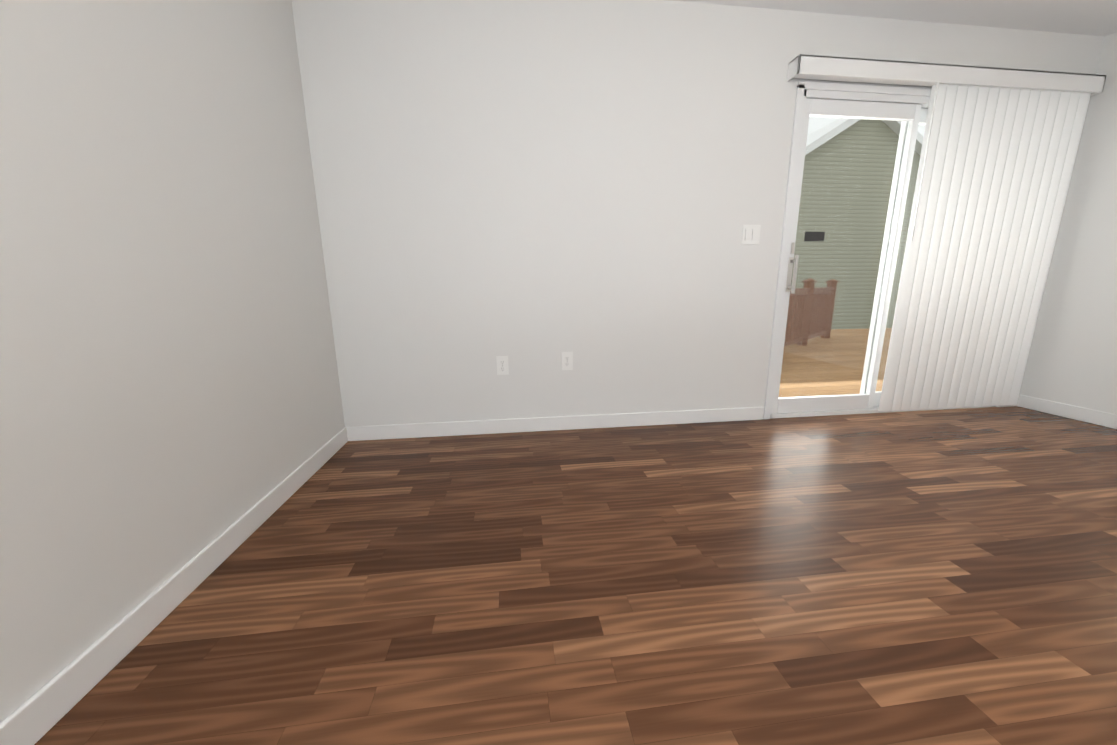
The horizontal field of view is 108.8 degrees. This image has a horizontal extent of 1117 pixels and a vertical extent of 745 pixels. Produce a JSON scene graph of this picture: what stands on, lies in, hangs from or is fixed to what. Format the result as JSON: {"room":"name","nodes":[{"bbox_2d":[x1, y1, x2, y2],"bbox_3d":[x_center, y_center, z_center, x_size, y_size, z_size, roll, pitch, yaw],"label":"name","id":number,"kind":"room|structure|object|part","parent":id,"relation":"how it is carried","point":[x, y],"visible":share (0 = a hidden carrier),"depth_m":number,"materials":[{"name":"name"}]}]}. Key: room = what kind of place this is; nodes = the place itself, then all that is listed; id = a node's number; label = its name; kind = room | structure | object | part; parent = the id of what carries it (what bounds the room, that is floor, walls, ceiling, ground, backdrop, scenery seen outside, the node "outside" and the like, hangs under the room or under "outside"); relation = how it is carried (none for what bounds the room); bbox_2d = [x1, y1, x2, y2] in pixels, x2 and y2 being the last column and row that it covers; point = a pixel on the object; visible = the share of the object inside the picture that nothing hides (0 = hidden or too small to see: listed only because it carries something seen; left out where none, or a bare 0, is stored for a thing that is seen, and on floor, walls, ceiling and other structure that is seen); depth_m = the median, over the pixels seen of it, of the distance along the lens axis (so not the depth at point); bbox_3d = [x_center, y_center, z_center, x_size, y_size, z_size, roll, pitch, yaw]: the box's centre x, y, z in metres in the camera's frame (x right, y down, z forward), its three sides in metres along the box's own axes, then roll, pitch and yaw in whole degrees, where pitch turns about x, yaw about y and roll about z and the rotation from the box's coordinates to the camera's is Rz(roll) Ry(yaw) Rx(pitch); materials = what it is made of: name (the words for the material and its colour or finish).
{"room":"empty living room","nodes":[
{"label":"empty living room","id":0,"kind":"room"},
{"bbox_2d":[0,0,344,722],"bbox_3d":[-1.084,-0.281,-0.123,0.150,2.440,4.770,-2,12,-7],"label":"wall","id":1,"kind":"structure","parent":0,"point":[170,400],"depth_m":1.11,"materials":[{"name":"white paint"}]},
{"bbox_2d":[0,427,347,744],"bbox_3d":[-0.994,0.864,0.132,0.013,0.092,4.770,-2,12,-7],"label":"baseboard","id":2,"kind":"structure","parent":1,"relation":"attached to","point":[40,714],"depth_m":1.05,"materials":[{"name":"white wood"}]},
{"bbox_2d":[34,406,1116,744],"bbox_3d":[2.696,0.830,0.605,7.450,0.100,4.770,-2,12,-7],"label":"floor","id":3,"kind":"structure","parent":0,"point":[924,578],"depth_m":1.19,"materials":[{"name":"laminate"}]},
{"bbox_2d":[291,0,1104,426],"bbox_3d":[2.378,-0.428,2.832,7.690,3.440,0.150,-2,12,-7],"label":"wall","id":4,"kind":"structure","parent":0,"point":[531,188],"depth_m":2.33,"materials":[{"name":"white paint"}]},
{"bbox_2d":[496,356,508,374],"bbox_3d":[-0.347,-0.043,2.477,0.072,0.117,0.008,-2,12,-7],"label":"electrical outlet","id":5,"kind":"object","parent":4,"relation":"attached to","point":[502,364],"visible":1,"depth_m":2.48,"materials":[{"name":"white plastic"}]},
{"bbox_2d":[348,407,763,440],"bbox_3d":[0.076,0.328,2.608,2.715,0.092,0.013,-2,12,-7],"label":"baseboard","id":6,"kind":"structure","parent":4,"relation":"attached to","point":[415,430],"depth_m":2.58,"materials":[{"name":"white wood"}]},
{"bbox_2d":[561,352,572,369],"bbox_3d":[0.054,-0.072,2.523,0.072,0.117,0.008,-2,12,-7],"label":"electrical outlet","id":7,"kind":"object","parent":4,"relation":"attached to","point":[566,360],"visible":1,"depth_m":2.52,"materials":[{"name":"white plastic"}]},
{"bbox_2d":[742,225,760,243],"bbox_3d":[1.209,-0.865,2.505,0.116,0.117,0.008,-2,12,-7],"label":"double light switch","id":8,"kind":"object","parent":4,"relation":"attached to","point":[750,234],"visible":1,"depth_m":2.50,"materials":[{"name":"white plastic"}]},
{"bbox_2d":[763,81,1002,418],"bbox_3d":[2.375,-0.736,2.730,1.940,2.085,0.171,-2,12,-7],"label":"sliding glass door","id":9,"kind":"structure","parent":4,"relation":"attached to","point":[907,107],"depth_m":2.60,"materials":[{"name":"white plastic"}]},
{"bbox_3d":[1.512,-0.633,2.581,0.032,0.240,0.058,-2,12,-7],"label":"handle","id":10,"kind":"part","parent":9,"relation":"part of","materials":[{"name":"silver metal"}]},
{"bbox_2d":[790,242,794,253],"bbox_3d":[1.507,-0.799,2.570,0.020,0.070,0.010,-2,12,-7],"label":"door lock","id":11,"kind":"object","parent":9,"relation":"attached to","point":[792,247],"visible":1,"depth_m":2.57,"materials":[{"name":"silver metal"}]},
{"bbox_2d":[804,232,824,240],"bbox_3d":[1.661,-0.882,2.592,0.140,0.060,0.001,-2,12,-7],"label":"sticker","id":12,"kind":"object","parent":9,"relation":"attached to","point":[814,236],"visible":1,"depth_m":2.59,"materials":[{"name":"grey"}]},
{"bbox_3d":[1.878,-0.705,2.663,0.721,1.796,0.006,-2,12,-7],"label":"panel glass","id":13,"kind":"part","parent":9,"relation":"part of","materials":[{"name":"clear glass"}]},
{"bbox_3d":[1.878,-0.695,2.665,0.795,1.976,0.038,-2,12,-7],"label":"panel","id":14,"kind":"part","parent":9,"relation":"part of","materials":[{"name":"clear glass"}]},
{"bbox_2d":[787,54,1106,410],"bbox_3d":[2.388,-0.778,2.632,2.085,2.148,0.095,-2,12,-7],"label":"vertical blinds","id":15,"kind":"object","parent":4,"relation":"attached to","point":[998,154],"visible":1,"depth_m":2.63,"materials":[{"name":"white plastic"}]},
{"bbox_2d":[670,0,1116,35],"bbox_3d":[2.749,-1.534,-0.491,7.690,0.100,6.240,-2,12,-7],"label":"ceiling","id":16,"kind":"structure","parent":0,"point":[1092,17],"depth_m":2.29,"materials":[{"name":"white paint"}]},
{"bbox_2d":[1019,32,1116,413],"bbox_3d":[3.853,0.049,0.529,0.120,3.440,4.890,-2,12,-7],"label":"wall","id":17,"kind":"structure","parent":0,"point":[1072,358],"depth_m":2.65,"materials":[{"name":"white paint"}]},
{"bbox_2d":[1008,394,1116,428],"bbox_3d":[3.517,0.265,2.768,0.013,0.092,0.548,-2,12,-7],"label":"baseboard","id":18,"kind":"structure","parent":17,"relation":"attached to","point":[1106,419],"depth_m":2.75,"materials":[{"name":"white wood"}]},
{"label":"outside","id":19,"kind":"structure","parent":0,"visible":0},
{"bbox_2d":[770,328,963,418],"bbox_3d":[3.271,-0.227,6.082,12.000,0.120,5.850,-2,12,-7],"label":"floor","id":20,"kind":"structure","parent":19,"point":[837,336],"depth_m":5.16,"materials":[{"name":"brown wood"}]},
{"bbox_2d":[784,279,838,345],"bbox_3d":[3.264,-0.960,6.545,4.300,1.120,2.000,-2,12,-7],"label":"railing","id":21,"kind":"object","parent":20,"relation":"on","point":[799,294],"depth_m":6.79,"materials":[{"name":"brown wood"}]},
{"bbox_3d":[3.624,-0.931,23.502,75.000,0.200,39.840,-2,12,-7],"label":"ground","id":22,"kind":"structure","parent":19,"visible":0},
{"bbox_2d":[791,118,922,328],"bbox_3d":[15.565,-8.291,25.830,31.279,13.031,9.720,-2,12,-7],"label":"exterior wall","id":23,"kind":"structure","parent":22,"relation":"on","point":[847,207],"depth_m":21.29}
]}

